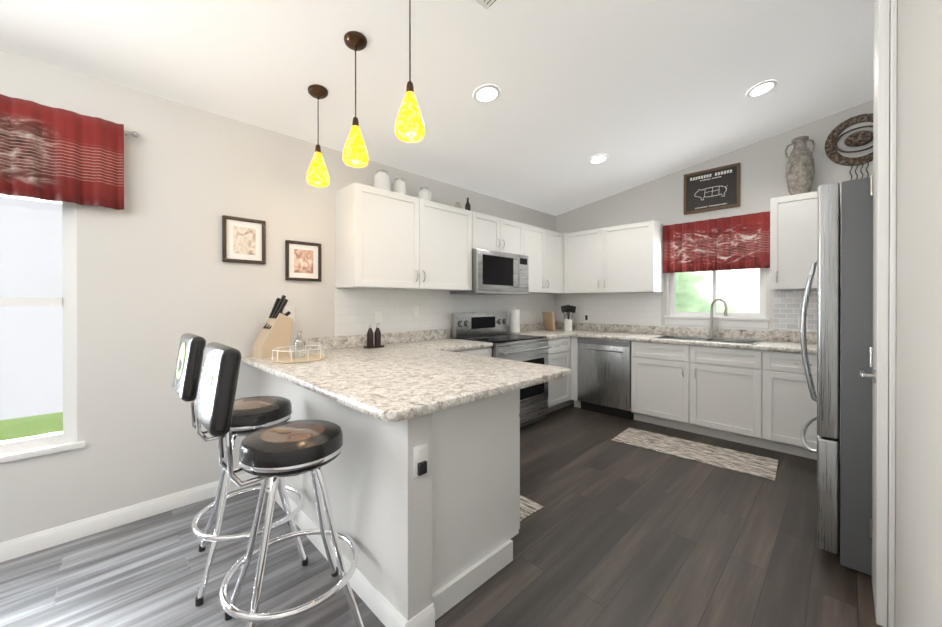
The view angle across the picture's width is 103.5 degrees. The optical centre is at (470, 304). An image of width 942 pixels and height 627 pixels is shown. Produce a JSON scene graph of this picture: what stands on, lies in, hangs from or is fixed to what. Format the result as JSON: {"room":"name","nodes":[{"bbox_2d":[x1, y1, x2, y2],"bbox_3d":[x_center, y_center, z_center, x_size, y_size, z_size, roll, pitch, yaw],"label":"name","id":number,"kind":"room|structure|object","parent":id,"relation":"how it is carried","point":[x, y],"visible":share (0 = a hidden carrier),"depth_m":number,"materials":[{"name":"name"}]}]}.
{"room":"kitchen","nodes":[
{"label":"kitchen","id":0,"kind":"room"},
{"bbox_2d":[0,49,555,542],"bbox_3d":[-1.505,-0.506,2.833,7.900,3.600,0.150,0,0,-45],"label":"wall","id":1,"kind":"structure","parent":0,"point":[158,277],"depth_m":2.32,"materials":[{"name":"white paint"}]},
{"bbox_2d":[0,194,84,462],"bbox_3d":[-2.618,0.088,1.699,1.180,1.420,0.152,0,0,-45],"label":"window unit","id":2,"kind":"structure","parent":1,"relation":"in","point":[66,439],"depth_m":2.05,"materials":[{"name":"white"}]},
{"bbox_2d":[0,94,138,209],"bbox_3d":[-2.514,-0.787,1.655,1.544,0.490,0.096,0,0,-45],"label":"valance curtain","id":3,"kind":"object","parent":1,"relation":"attached to","point":[48,153],"visible":1,"depth_m":1.96,"materials":[{"name":"fabric"}]},
{"bbox_2d":[0,473,255,562],"bbox_3d":[-2.830,1.251,1.405,3.679,0.095,0.015,0,0,-45],"label":"baseboard","id":4,"kind":"structure","parent":1,"relation":"attached to","point":[34,542],"depth_m":2.13,"materials":[{"name":"white wood"}]},
{"bbox_2d":[222,215,265,263],"bbox_3d":[-1.597,-0.448,2.618,0.265,0.315,0.024,0,0,-45],"label":"picture frame","id":5,"kind":"object","parent":1,"relation":"attached to","point":[243,240],"visible":1,"depth_m":2.61,"materials":[{"name":"brown wood"}]},
{"bbox_2d":[285,306,294,320],"bbox_3d":[-1.386,0.074,2.843,0.070,0.114,0.008,0,0,-45],"label":"electrical outlet","id":6,"kind":"object","parent":1,"relation":"attached to","point":[291,309],"visible":0.65,"depth_m":2.85,"materials":[{"name":"white plastic"}]},
{"bbox_2d":[285,240,321,281],"bbox_3d":[-1.308,-0.334,2.905,0.270,0.305,0.024,0,0,-45],"label":"picture frame","id":7,"kind":"object","parent":1,"relation":"attached to","point":[302,261],"visible":0.96,"depth_m":2.90,"materials":[{"name":"brown wood"}]},
{"bbox_2d":[335,183,426,289],"bbox_3d":[-0.773,-0.537,3.207,0.667,0.800,0.346,0,0,-45],"label":"upper cabinet","id":8,"kind":"object","parent":1,"relation":"attached to","point":[385,239],"depth_m":3.04,"materials":[{"name":"white wood"}]},
{"bbox_2d":[374,169,389,190],"bbox_3d":[-0.765,-1.043,3.193,0.140,0.210,0.140,0,0,-45],"label":"jar","id":9,"kind":"object","parent":8,"relation":"on","point":[381,178],"visible":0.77,"depth_m":3.14,"materials":[{"name":"white ceramic"}]},
{"bbox_2d":[334,288,557,335],"bbox_3d":[0.054,0.062,4.273,3.359,0.402,0.008,0,0,-45],"label":"tile backsplash","id":10,"kind":"structure","parent":1,"relation":"attached to","point":[355,309],"depth_m":3.69,"materials":[{"name":"grey tile"}]},
{"bbox_2d":[375,311,381,323],"bbox_3d":[-0.841,0.122,3.372,0.070,0.114,0.008,0,0,-45],"label":"electrical outlet","id":11,"kind":"object","parent":10,"relation":"attached to","point":[378,316],"visible":0.98,"depth_m":3.37,"materials":[{"name":"white plastic"}]},
{"bbox_2d":[413,306,418,316],"bbox_3d":[-0.543,0.071,3.668,0.070,0.114,0.008,0,0,-45],"label":"light switch","id":12,"kind":"object","parent":10,"relation":"attached to","point":[415,311],"visible":1,"depth_m":3.66,"materials":[{"name":"white plastic"}]},
{"bbox_2d":[427,200,474,290],"bbox_3d":[-0.363,-0.539,3.614,0.715,0.800,0.346,0,0,-45],"label":"upper cabinet","id":13,"kind":"object","parent":1,"relation":"attached to","point":[450,229],"depth_m":3.54,"materials":[{"name":"white wood"}]},
{"bbox_2d":[393,178,405,194],"bbox_3d":[-0.644,-1.034,3.341,0.120,0.190,0.120,0,0,-45],"label":"jar","id":14,"kind":"object","parent":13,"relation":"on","point":[399,185],"visible":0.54,"depth_m":3.29,"materials":[{"name":"white ceramic"}]},
{"bbox_2d":[418,187,431,200],"bbox_3d":[-0.439,-1.020,3.517,0.130,0.160,0.130,0,0,-45],"label":"jar","id":15,"kind":"object","parent":13,"relation":"on","point":[425,193],"visible":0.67,"depth_m":3.47,"materials":[{"name":"white ceramic"}]},
{"bbox_2d":[454,202,461,208],"bbox_3d":[-0.134,-0.991,3.806,0.083,0.100,0.084,0,0,-45],"label":"jug","id":16,"kind":"object","parent":13,"relation":"on","point":[457,205],"visible":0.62,"depth_m":3.78,"materials":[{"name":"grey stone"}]},
{"bbox_2d":[475,212,526,254],"bbox_3d":[0.197,-0.754,4.170,0.860,0.374,0.346,0,0,-45],"label":"upper cabinet","id":17,"kind":"object","parent":1,"relation":"attached to","point":[492,233],"depth_m":4.04,"materials":[{"name":"white wood"}]},
{"bbox_2d":[465,198,470,210],"bbox_3d":[-0.034,-1.028,3.905,0.059,0.175,0.060,0,0,-45],"label":"bottle","id":18,"kind":"object","parent":17,"relation":"on","point":[467,206],"visible":0.73,"depth_m":3.88,"materials":[{"name":"brown glass"}]},
{"bbox_2d":[450,248,528,294],"bbox_3d":[0.239,-0.336,4.128,0.854,0.450,0.465,0,0,-45],"label":"microwave","id":19,"kind":"object","parent":17,"relation":"attached to","point":[498,273],"visible":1,"depth_m":3.93,"materials":[{"name":"metal"}]},
{"bbox_2d":[526,225,564,293],"bbox_3d":[0.817,-0.543,4.786,0.882,0.800,0.346,0,0,-45],"label":"upper cabinet","id":20,"kind":"object","parent":1,"relation":"attached to","point":[545,248],"depth_m":4.66,"materials":[{"name":"white wood"}]},
{"bbox_2d":[261,370,431,620],"bbox_3d":[-0.843,0.854,2.100,0.120,0.884,1.830,0,0,-45],"label":"wall","id":21,"kind":"structure","parent":0,"point":[380,497],"depth_m":1.56,"materials":[{"name":"white paint"}]},
{"bbox_2d":[256,476,415,626],"bbox_3d":[-0.875,1.249,2.037,0.015,0.095,1.814,0,0,-45],"label":"baseboard","id":22,"kind":"structure","parent":21,"relation":"attached to","point":[380,606],"depth_m":1.63,"materials":[{"name":"white wood"}]},
{"bbox_2d":[413,442,427,477],"bbox_3d":[-0.191,0.609,1.443,0.070,0.120,0.018,0,0,-45],"label":"outlet","id":23,"kind":"object","parent":21,"relation":"attached to","point":[420,460],"visible":1,"depth_m":1.44,"materials":[{"name":"white plastic"}]},
{"bbox_2d":[0,0,873,215],"bbox_3d":[-0.120,-1.629,1.435,7.900,0.740,4.080,0,0,-45],"label":"ceiling","id":24,"kind":"structure","parent":0,"point":[638,92],"depth_m":2.39,"materials":[{"name":"white paint"}]},
{"bbox_2d":[307,84,329,186],"bbox_3d":[-0.987,-1.079,2.394,0.138,0.610,0.138,0,0,-45],"label":"pendant light","id":25,"kind":"object","parent":24,"relation":"hanging from","point":[317,174],"visible":1,"depth_m":2.36,"materials":[{"name":"yellow glass"}]},
{"bbox_2d":[342,31,368,166],"bbox_3d":[-0.634,-1.116,2.040,0.138,0.686,0.138,0,0,-45],"label":"pendant light","id":26,"kind":"object","parent":24,"relation":"hanging from","point":[355,153],"visible":1,"depth_m":2.01,"materials":[{"name":"yellow glass"}]},
{"bbox_2d":[395,0,424,141],"bbox_3d":[-0.282,-1.151,1.713,0.138,0.758,0.138,0,0,-45],"label":"pendant light","id":27,"kind":"object","parent":24,"relation":"hanging from","point":[409,126],"visible":1,"depth_m":1.68,"materials":[{"name":"yellow glass"}]},
{"bbox_2d":[475,0,496,9],"bbox_3d":[0.115,-1.553,1.738,0.220,0.063,0.317,0,0,-45],"label":"ceiling vent","id":28,"kind":"object","parent":24,"relation":"in","point":[486,4],"visible":1,"depth_m":1.88,"materials":[{"name":"white metal"}]},
{"bbox_2d":[473,84,499,102],"bbox_3d":[0.110,-1.468,2.595,0.190,0.034,0.188,0,0,-45],"label":"recessed light","id":29,"kind":"object","parent":24,"relation":"in","point":[488,93],"visible":1,"depth_m":2.58,"materials":[{"name":"white"}]},
{"bbox_2d":[589,154,607,163],"bbox_3d":[1.294,-1.472,3.772,0.190,0.034,0.188,0,0,-45],"label":"recessed light","id":30,"kind":"object","parent":24,"relation":"in","point":[597,159],"visible":0.98,"depth_m":3.76,"materials":[{"name":"white"}]},
{"bbox_2d":[747,80,776,96],"bbox_3d":[2.253,-1.668,2.877,0.190,0.034,0.188,0,0,-45],"label":"recessed light","id":31,"kind":"object","parent":24,"relation":"in","point":[762,88],"visible":1,"depth_m":2.87,"materials":[{"name":"white"}]},
{"bbox_2d":[0,404,887,626],"bbox_3d":[-0.120,1.349,1.446,7.900,0.100,4.080,0,0,-45],"label":"floor","id":32,"kind":"structure","parent":0,"point":[611,533],"depth_m":1.86,"materials":[{"name":"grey wood"}]},
{"bbox_2d":[172,333,307,606],"bbox_3d":[-1.138,0.719,1.884,0.564,1.155,0.521,0,0,-45],"label":"bar stool","id":33,"kind":"object","parent":32,"relation":"on","point":[250,415],"visible":0.88,"depth_m":1.74,"materials":[{"name":"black metal"}]},
{"bbox_2d":[194,342,363,626],"bbox_3d":[-0.722,0.720,1.466,0.564,1.155,0.521,0,0,-45],"label":"bar stool","id":34,"kind":"object","parent":32,"relation":"on","point":[275,452],"visible":1,"depth_m":1.34,"materials":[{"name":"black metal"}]},
{"bbox_2d":[432,389,519,619],"bbox_3d":[-0.180,0.854,1.959,0.616,0.884,0.637,0,0,-45],"label":"base cabinet","id":35,"kind":"object","parent":32,"relation":"on","point":[475,487],"visible":0.44,"depth_m":1.68,"materials":[{"name":"white wood"}]},
{"bbox_2d":[270,346,570,421],"bbox_3d":[-0.274,0.391,2.149,1.248,0.040,1.239,0,0,-45],"label":"countertop","id":36,"kind":"structure","parent":35,"relation":"on","point":[399,376],"depth_m":1.87,"materials":[{"name":"stone"}]},
{"bbox_2d":[461,347,491,356],"bbox_3d":[-0.187,0.849,3.603,0.485,0.884,0.616,0,0,-45],"label":"base cabinet","id":37,"kind":"object","parent":32,"relation":"on","point":[487,351],"depth_m":3.45,"materials":[{"name":"white wood"}]},
{"bbox_2d":[242,329,492,372],"bbox_3d":[-0.693,0.338,3.070,1.952,0.140,0.660,0,0,-45],"label":"countertop","id":38,"kind":"structure","parent":37,"relation":"on","point":[349,346],"depth_m":3.17,"materials":[{"name":"stone"}]},
{"bbox_2d":[253,295,292,358],"bbox_3d":[-1.409,0.151,2.640,0.143,0.434,0.214,0,0,39],"label":"knife block","id":39,"kind":"object","parent":38,"relation":"on","point":[275,332],"visible":1,"depth_m":2.61,"materials":[{"name":"beige wood"}]},
{"bbox_2d":[271,345,324,362],"bbox_3d":[-1.149,0.330,2.478,0.332,0.078,0.332,0,0,-45],"label":"wire tray","id":40,"kind":"object","parent":38,"relation":"on","point":[292,359],"visible":0.98,"depth_m":2.41,"materials":[{"name":"beige wood"}]},
{"bbox_2d":[294,331,304,357],"bbox_3d":[-1.156,0.270,2.499,0.067,0.175,0.068,0,0,-45],"label":"bottle","id":41,"kind":"object","parent":40,"relation":"on","point":[299,343],"visible":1,"depth_m":2.48,"materials":[{"name":"clear glass"}]},
{"bbox_2d":[363,322,383,348],"bbox_3d":[-0.822,0.260,3.141,0.150,0.213,0.090,0,0,-45],"label":"caddy","id":42,"kind":"object","parent":38,"relation":"on","point":[374,340],"visible":1,"depth_m":3.12,"materials":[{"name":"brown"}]},
{"bbox_2d":[452,312,550,427],"bbox_3d":[0.348,0.693,4.022,0.854,1.194,0.722,0,0,-45],"label":"range","id":43,"kind":"object","parent":32,"relation":"on","point":[485,326],"visible":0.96,"depth_m":3.96,"materials":[{"name":"metal"}]},
{"bbox_2d":[520,495,542,520],"bbox_3d":[0.060,1.292,2.498,0.458,0.006,0.761,0,0,-45],"label":"area rug","id":44,"kind":"object","parent":32,"relation":"on","point":[528,507],"visible":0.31,"depth_m":2.35,"materials":[{"name":"beige fabric"}]},
{"bbox_2d":[548,337,572,412],"bbox_3d":[0.804,0.845,4.588,0.574,0.884,0.616,0,0,-45],"label":"base cabinet","id":45,"kind":"object","parent":32,"relation":"on","point":[559,390],"depth_m":4.43,"materials":[{"name":"white wood"}]},
{"bbox_2d":[507,322,573,339],"bbox_3d":[0.812,0.333,4.575,0.572,0.140,0.647,0,0,-45],"label":"countertop","id":46,"kind":"structure","parent":45,"relation":"on","point":[535,329],"depth_m":4.88,"materials":[{"name":"stone"}]},
{"bbox_2d":[509,305,520,333],"bbox_3d":[0.537,0.188,4.575,0.156,0.347,0.156,0,0,-45],"label":"paper towel holder","id":47,"kind":"object","parent":46,"relation":"on","point":[514,321],"visible":1,"depth_m":4.52,"materials":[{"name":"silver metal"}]},
{"bbox_2d":[572,322,840,355],"bbox_3d":[2.086,0.334,4.155,0.644,0.140,3.039,0,0,-45],"label":"countertop","id":48,"kind":"structure","parent":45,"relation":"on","point":[778,341],"depth_m":3.92,"materials":[{"name":"stone"}]},
{"bbox_2d":[542,312,555,331],"bbox_3d":[1.048,0.232,4.997,0.058,0.259,0.280,0,0,-17],"label":"cutting board","id":49,"kind":"object","parent":48,"relation":"on","point":[548,321],"visible":1,"depth_m":4.96,"materials":[{"name":"beige wood"}]},
{"bbox_2d":[561,305,575,330],"bbox_3d":[1.313,0.185,5.008,0.110,0.351,0.266,0,0,-45],"label":"utensil crock","id":50,"kind":"object","parent":48,"relation":"on","point":[568,309],"visible":1,"depth_m":4.96,"materials":[{"name":"white ceramic"}]},
{"bbox_2d":[652,335,762,344],"bbox_3d":[2.415,0.458,3.828,0.436,0.194,0.906,0,0,-45],"label":"sink basin","id":51,"kind":"object","parent":48,"relation":"in","point":[753,342],"visible":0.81,"depth_m":3.88,"materials":[{"name":"metal"}]},
{"bbox_2d":[708,298,727,337],"bbox_3d":[2.606,0.151,3.914,0.157,0.426,0.194,0,0,-45],"label":"gooseneck faucet","id":52,"kind":"object","parent":48,"relation":"on","point":[712,331],"visible":0.96,"depth_m":3.98,"materials":[{"name":"silver metal"}]},
{"bbox_2d":[577,337,633,419],"bbox_3d":[1.717,0.847,4.496,0.671,0.882,0.640,0,0,-45],"label":"dishwasher","id":53,"kind":"object","parent":32,"relation":"on","point":[604,376],"visible":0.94,"depth_m":4.28,"materials":[{"name":"metal"}]},
{"bbox_2d":[631,341,670,422],"bbox_3d":[2.038,0.847,4.222,0.616,0.884,0.194,0,0,-45],"label":"base cabinet","id":54,"kind":"object","parent":32,"relation":"on","point":[641,352],"depth_m":3.99,"materials":[{"name":"white wood"}]},
{"bbox_2d":[612,427,778,480],"bbox_3d":[1.936,1.289,3.292,0.532,0.006,1.223,0,0,-45],"label":"area rug","id":55,"kind":"object","parent":32,"relation":"on","point":[751,464],"visible":1,"depth_m":3.21,"materials":[{"name":"beige fabric"}]},
{"bbox_2d":[651,353,750,444],"bbox_3d":[2.415,0.933,3.830,0.424,0.714,0.894,0,0,-45],"label":"base cabinet","id":56,"kind":"object","parent":32,"relation":"on","point":[708,396],"depth_m":3.59,"materials":[{"name":"white wood"}]},
{"bbox_2d":[751,349,840,459],"bbox_3d":[2.943,0.850,3.311,0.616,0.884,0.591,0,0,-45],"label":"base cabinet","id":57,"kind":"object","parent":32,"relation":"on","point":[758,398],"depth_m":3.17,"materials":[{"name":"white wood"}]},
{"bbox_2d":[800,177,872,576],"bbox_3d":[2.349,0.347,1.922,0.920,1.900,0.960,0,0,-45],"label":"refrigerator","id":58,"kind":"object","parent":32,"relation":"on","point":[843,262],"visible":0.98,"depth_m":1.81,"materials":[{"name":"grey metal"}]},
{"bbox_2d":[556,99,873,342],"bbox_3d":[2.629,-0.511,4.170,0.150,3.600,4.080,0,0,-45],"label":"wall","id":59,"kind":"structure","parent":0,"point":[763,165],"depth_m":3.83,"materials":[{"name":"white paint"}]},
{"bbox_2d":[564,220,663,293],"bbox_3d":[1.749,-0.543,4.676,0.378,0.800,1.158,0,0,-45],"label":"upper cabinet","id":60,"kind":"object","parent":59,"relation":"attached to","point":[626,258],"visible":1,"depth_m":4.47,"materials":[{"name":"white wood"}]},
{"bbox_2d":[558,289,840,333],"bbox_3d":[2.322,0.062,4.368,0.009,0.402,3.010,0,0,-45],"label":"tile backsplash","id":61,"kind":"structure","parent":59,"relation":"attached to","point":[604,308],"depth_m":4.57,"materials":[{"name":"grey tile"}]},
{"bbox_2d":[584,313,588,321],"bbox_3d":[1.587,0.186,5.097,0.008,0.114,0.070,0,0,-45],"label":"electrical outlet","id":62,"kind":"object","parent":61,"relation":"attached to","point":[586,317],"visible":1,"depth_m":5.10,"materials":[{"name":"white plastic"}]},
{"bbox_2d":[798,316,807,327],"bbox_3d":[3.152,0.171,3.523,0.008,0.114,0.070,0,0,-45],"label":"electrical outlet","id":63,"kind":"object","parent":61,"relation":"attached to","point":[799,317],"visible":0.42,"depth_m":3.53,"materials":[{"name":"white plastic"}]},
{"bbox_2d":[684,162,740,214],"bbox_3d":[2.619,-1.248,4.053,0.024,0.455,0.530,0,0,-45],"label":"sign","id":64,"kind":"object","parent":59,"relation":"attached to","point":[731,197],"visible":1,"depth_m":4.04,"materials":[{"name":"brown wood"}]},
{"bbox_2d":[690,169,731,208],"bbox_3d":[2.614,-1.244,4.053,0.007,0.357,0.393,0,0,-45],"label":"lettering","id":65,"kind":"object","parent":64,"relation":"attached to","point":[698,177],"visible":1,"depth_m":4.05,"materials":[{"name":"white paint"}]},
{"bbox_2d":[663,211,769,272],"bbox_3d":[2.603,-0.638,3.991,0.055,0.555,1.008,0,0,-45],"label":"curtain valance","id":66,"kind":"object","parent":59,"relation":"attached to","point":[733,242],"visible":0.96,"depth_m":3.95,"materials":[{"name":"fabric"}]},
{"bbox_2d":[664,268,769,327],"bbox_3d":[2.677,-0.245,4.093,0.152,0.970,0.980,0,0,-45],"label":"window unit","id":67,"kind":"structure","parent":59,"relation":"in","point":[745,319],"depth_m":4.08,"materials":[{"name":"white"}]},
{"bbox_2d":[770,188,840,289],"bbox_3d":[3.084,-0.558,3.333,0.378,0.840,0.590,0,0,-45],"label":"upper cabinet","id":68,"kind":"object","parent":59,"relation":"attached to","point":[793,236],"visible":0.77,"depth_m":3.32,"materials":[{"name":"white wood"}]},
{"bbox_2d":[785,136,815,194],"bbox_3d":[3.029,-1.252,3.417,0.207,0.545,0.218,0,0,-45],"label":"urn vase","id":69,"kind":"object","parent":68,"relation":"on","point":[800,170],"visible":0.96,"depth_m":3.36,"materials":[{"name":"ceramic"}]},
{"bbox_2d":[825,113,872,179],"bbox_3d":[3.378,-1.375,3.228,0.096,0.575,0.440,0,0,-45],"label":"wall decoration","id":70,"kind":"object","parent":59,"relation":"attached to","point":[859,138],"visible":0.79,"depth_m":3.27,"materials":[{"name":"metal"}]},
{"bbox_2d":[895,0,941,626],"bbox_3d":[0.171,-0.494,-0.591,5.150,3.600,0.790,0,0,-45],"label":"wall","id":71,"kind":"structure","parent":0,"point":[918,545],"depth_m":1.01,"materials":[{"name":"white paint"}]},
{"bbox_2d":[859,0,889,626],"bbox_3d":[1.748,-0.208,1.616,0.349,2.988,0.076,0,0,-45],"label":"open door leaf","id":72,"kind":"structure","parent":71,"relation":"in","point":[878,356],"depth_m":1.48,"materials":[{"name":"white wood"}]},
{"bbox_2d":[887,0,896,626],"bbox_3d":[1.777,-0.211,1.407,0.115,3.020,0.258,0,0,-45],"label":"door frame","id":73,"kind":"structure","parent":71,"relation":"attached to","point":[892,314],"depth_m":1.45,"materials":[{"name":"white wood"}]},
{"label":"outside","id":74,"kind":"structure","parent":0,"visible":0},
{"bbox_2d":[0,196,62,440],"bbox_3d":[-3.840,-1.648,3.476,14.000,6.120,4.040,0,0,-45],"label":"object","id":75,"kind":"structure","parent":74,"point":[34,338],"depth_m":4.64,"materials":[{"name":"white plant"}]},
{"bbox_2d":[676,268,759,312],"bbox_3d":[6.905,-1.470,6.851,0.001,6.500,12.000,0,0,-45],"label":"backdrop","id":76,"kind":"structure","parent":74,"point":[731,300],"depth_m":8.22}
]}

